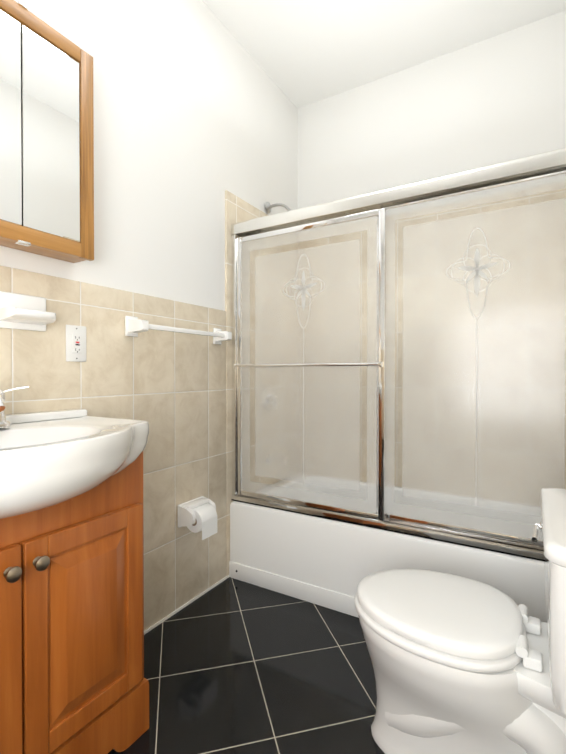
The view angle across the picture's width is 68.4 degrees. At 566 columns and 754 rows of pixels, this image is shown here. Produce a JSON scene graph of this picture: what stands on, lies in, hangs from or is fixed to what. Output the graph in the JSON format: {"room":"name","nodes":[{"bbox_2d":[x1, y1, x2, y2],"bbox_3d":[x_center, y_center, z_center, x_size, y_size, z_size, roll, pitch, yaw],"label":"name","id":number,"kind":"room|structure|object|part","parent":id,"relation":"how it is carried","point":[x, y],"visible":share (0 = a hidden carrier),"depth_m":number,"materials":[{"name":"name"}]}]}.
{"room":"bathroom","nodes":[
{"label":"bathroom","id":0,"kind":"room"},
{"bbox_2d":[0,0,297,310],"bbox_3d":[-0.748,-0.377,1.548,0.120,2.880,3.360,0,1,31],"label":"wall","id":1,"kind":"structure","parent":0,"point":[195,112],"depth_m":1.84,"materials":[{"name":"white paint"}]},
{"bbox_2d":[0,0,93,262],"bbox_3d":[-0.843,-0.735,1.155,0.112,0.702,0.636,0,1,31],"label":"upper cabinet","id":2,"kind":"object","parent":1,"relation":"attached to","point":[46,148],"visible":1,"depth_m":1.27,"materials":[{"name":"brown wood"}]},
{"bbox_3d":[-0.807,-0.730,1.134,0.010,0.584,0.178,0,1,31],"label":"door","id":3,"kind":"part","parent":2,"relation":"part of","materials":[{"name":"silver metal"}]},
{"bbox_3d":[-0.714,-0.732,1.290,0.010,0.584,0.178,0,1,31],"label":"door","id":4,"kind":"part","parent":2,"relation":"part of","materials":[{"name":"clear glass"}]},
{"bbox_3d":[-0.807,-0.730,1.134,0.022,0.680,0.636,0,1,31],"label":"frame","id":5,"kind":"part","parent":2,"relation":"part of","materials":[{"name":"brown wood"}]},
{"bbox_2d":[0,266,226,630],"bbox_3d":[-0.894,0.366,1.182,0.010,1.400,2.330,0,1,31],"label":"wall tile","id":6,"kind":"structure","parent":1,"relation":"attached to","point":[169,387],"depth_m":1.76,"materials":[{"name":"beige tile"}]},
{"bbox_2d":[0,291,55,331],"bbox_3d":[-0.776,-0.202,1.270,0.096,0.110,0.154,0,1,31],"label":"soap dish","id":7,"kind":"object","parent":6,"relation":"attached to","point":[22,312],"visible":1,"depth_m":1.27,"materials":[{"name":"white ceramic"}]},
{"bbox_2d":[66,325,85,361],"bbox_3d":[-0.718,-0.116,1.451,0.011,0.126,0.076,0,1,31],"label":"outlet","id":8,"kind":"object","parent":6,"relation":"attached to","point":[75,343],"visible":1,"depth_m":1.45,"materials":[{"name":"white plastic"}]},
{"bbox_2d":[125,315,231,344],"bbox_3d":[-0.434,-0.202,1.857,0.086,0.080,0.584,0,1,31],"label":"towel rail","id":9,"kind":"object","parent":6,"relation":"attached to","point":[134,326],"visible":1,"depth_m":1.71,"materials":[{"name":"white ceramic"}]},
{"bbox_2d":[144,575,228,634],"bbox_3d":[-0.883,1.060,1.194,0.004,0.012,2.348,0,1,31],"label":"baseboard","id":10,"kind":"structure","parent":6,"relation":"attached to","point":[183,606],"depth_m":1.92,"materials":[{"name":"white tile"}]},
{"bbox_2d":[177,496,216,539],"bbox_3d":[-0.383,0.647,1.917,0.122,0.147,0.168,0,1,31],"label":"paper holder","id":11,"kind":"object","parent":6,"relation":"attached to","point":[197,514],"visible":0.98,"depth_m":1.87,"materials":[{"name":"white ceramic"}]},
{"bbox_2d":[231,235,239,494],"bbox_3d":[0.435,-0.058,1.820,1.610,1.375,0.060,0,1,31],"label":"jamb","id":12,"kind":"object","parent":1,"relation":"attached to","point":[234,356],"visible":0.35,"depth_m":2.20,"materials":[{"name":"silver metal"}]},
{"bbox_2d":[225,190,267,575],"bbox_3d":[-0.097,0.038,2.520,0.012,2.030,0.790,0,1,31],"label":"tile surround","id":13,"kind":"object","parent":1,"relation":"attached to","point":[237,209],"visible":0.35,"depth_m":2.20,"materials":[{"name":"beige tile"}]},
{"bbox_2d":[265,202,290,212],"bbox_3d":[0.004,-0.265,2.463,0.218,1.577,0.144,0,1,31],"label":"shower","id":14,"kind":"object","parent":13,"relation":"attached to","point":[268,206],"visible":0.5,"depth_m":2.48,"materials":[{"name":"silver metal"}]},
{"bbox_2d":[231,147,565,236],"bbox_3d":[0.435,-0.778,1.813,1.610,0.067,0.068,0,1,31],"label":"header","id":15,"kind":"object","parent":1,"relation":"attached to","point":[361,203],"visible":0.9,"depth_m":1.75,"materials":[{"name":"white metal"}]},
{"bbox_2d":[233,165,565,547],"bbox_3d":[0.425,-0.065,1.804,1.554,1.383,0.081,0,1,31],"label":"shower door","id":16,"kind":"structure","parent":15,"relation":"hanging from","point":[393,326],"depth_m":1.76,"materials":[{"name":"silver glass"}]},
{"bbox_2d":[283,254,324,485],"bbox_3d":[0.098,-0.033,2.000,0.229,1.112,0.001,0,1,31],"label":"shower door etching","id":17,"kind":"object","parent":16,"relation":"attached to","point":[303,290],"depth_m":2.00,"materials":[{"name":"white glass"}]},
{"bbox_3d":[0.090,-0.052,1.987,0.792,1.353,0.053,0,1,31],"label":"frame","id":18,"kind":"part","parent":16,"relation":"part of","materials":[{"name":"silver metal"}]},
{"bbox_3d":[0.100,-0.052,2.003,0.748,1.309,0.005,0,1,31],"label":"glass","id":19,"kind":"part","parent":16,"relation":"part of","materials":[{"name":"clear glass"}]},
{"bbox_3d":[0.763,-0.064,1.642,0.807,1.383,0.016,0,1,31],"label":"frame","id":20,"kind":"part","parent":16,"relation":"part of","materials":[{"name":"silver metal"}]},
{"bbox_3d":[0.763,-0.064,1.642,0.763,1.339,0.005,0,1,31],"label":"glass","id":21,"kind":"part","parent":16,"relation":"part of","materials":[{"name":"clear glass"}]},
{"bbox_2d":[446,228,509,449],"bbox_3d":[0.761,-0.029,1.639,0.229,1.112,0.001,0,1,31],"label":"shower door inner etching","id":22,"kind":"object","parent":16,"relation":"attached to","point":[476,272],"visible":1,"depth_m":1.64,"materials":[{"name":"white glass"}]},
{"bbox_2d":[108,577,384,753],"bbox_3d":[0.009,1.117,1.114,1.880,0.100,3.360,0,1,31],"label":"floor","id":23,"kind":"structure","parent":0,"point":[233,666],"depth_m":1.47,"materials":[{"name":"tile"}]},
{"bbox_2d":[0,385,148,753],"bbox_3d":[-0.684,0.543,1.002,0.530,1.050,0.771,0,1,31],"label":"bathroom vanity","id":24,"kind":"object","parent":23,"relation":"on","point":[73,680],"visible":1,"depth_m":1.04,"materials":[{"name":"brown wood"}]},
{"bbox_3d":[-0.680,0.642,0.802,0.026,0.526,0.335,0,1,31],"label":"door","id":25,"kind":"part","parent":24,"relation":"part of","materials":[{"name":"brown wood"}]},
{"bbox_3d":[-0.590,0.429,0.909,0.030,0.033,0.033,0,1,31],"label":"knob","id":26,"kind":"part","parent":24,"relation":"part of","materials":[{"name":"grey metal"}]},
{"bbox_2d":[0,385,28,427],"bbox_3d":[-0.751,0.077,1.046,0.177,0.118,0.273,0,1,31],"label":"faucet","id":27,"kind":"object","parent":24,"relation":"on","point":[4,423],"depth_m":1.12,"materials":[{"name":"silver metal"}]},
{"bbox_3d":[-0.559,0.429,0.962,0.030,0.033,0.033,0,1,31],"label":"knob","id":28,"kind":"part","parent":24,"relation":"part of","materials":[{"name":"grey metal"}]},
{"bbox_2d":[0,409,148,518],"bbox_3d":[-0.684,0.209,0.998,0.531,0.189,0.771,0,1,31],"label":"sink","id":29,"kind":"object","parent":24,"relation":"in","point":[48,459],"depth_m":0.97,"materials":[{"name":"white ceramic"}]},
{"bbox_3d":[-0.507,0.639,1.095,0.026,0.526,0.335,0,1,31],"label":"door","id":30,"kind":"part","parent":24,"relation":"part of","materials":[{"name":"brown wood"}]},
{"bbox_2d":[229,501,546,621],"bbox_3d":[0.603,0.857,2.113,1.612,0.400,0.766,0,1,31],"label":"bathtub","id":31,"kind":"object","parent":23,"relation":"on","point":[329,564],"visible":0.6,"depth_m":1.89,"materials":[{"name":"white ceramic"}]},
{"bbox_2d":[231,495,543,561],"bbox_3d":[0.435,0.644,1.827,1.610,0.029,0.064,0,1,31],"label":"track","id":32,"kind":"object","parent":31,"relation":"on","point":[514,549],"visible":0.77,"depth_m":1.74,"materials":[{"name":"silver metal"}]},
{"bbox_2d":[355,488,565,753],"bbox_3d":[0.538,0.698,1.110,0.712,0.738,0.520,0,1,31],"label":"toilet","id":33,"kind":"object","parent":23,"relation":"on","point":[462,665],"visible":1,"depth_m":1.03,"materials":[{"name":"white ceramic"}]},
{"bbox_3d":[0.425,0.637,1.176,0.437,0.032,0.376,0,1,31],"label":"seat lid","id":34,"kind":"part","parent":33,"relation":"part of","materials":[{"name":"white plastic"}]},
{"bbox_3d":[0.425,0.668,1.176,0.450,0.023,0.388,0,1,31],"label":"seat","id":35,"kind":"part","parent":33,"relation":"part of","materials":[{"name":"white plastic"}]},
{"bbox_3d":[0.497,0.875,1.136,0.595,0.384,0.374,0,1,31],"label":"bowl","id":36,"kind":"part","parent":33,"relation":"part of","materials":[{"name":"white ceramic"}]},
{"bbox_3d":[0.709,0.429,1.161,0.030,0.033,0.100,0,1,31],"label":"lever","id":37,"kind":"part","parent":33,"relation":"part of","materials":[{"name":"silver metal"}]},
{"bbox_3d":[0.745,0.349,0.983,0.230,0.037,0.520,0,1,31],"label":"tank lid","id":38,"kind":"part","parent":33,"relation":"part of","materials":[{"name":"white ceramic"}]},
{"bbox_3d":[0.745,0.525,0.985,0.210,0.314,0.500,0,1,31],"label":"tank","id":39,"kind":"part","parent":33,"relation":"part of","materials":[{"name":"white ceramic"}]},
{"bbox_2d":[202,0,565,108],"bbox_3d":[0.009,-1.863,1.084,1.880,0.100,3.360,0,1,31],"label":"ceiling","id":40,"kind":"structure","parent":0,"point":[302,53],"depth_m":2.21,"materials":[{"name":"white paint"}]},
{"bbox_2d":[298,10,565,208],"bbox_3d":[0.835,-0.387,2.492,1.640,2.880,0.120,0,1,31],"label":"wall","id":41,"kind":"structure","parent":0,"point":[499,98],"depth_m":2.37,"materials":[{"name":"white paint"}]}
]}

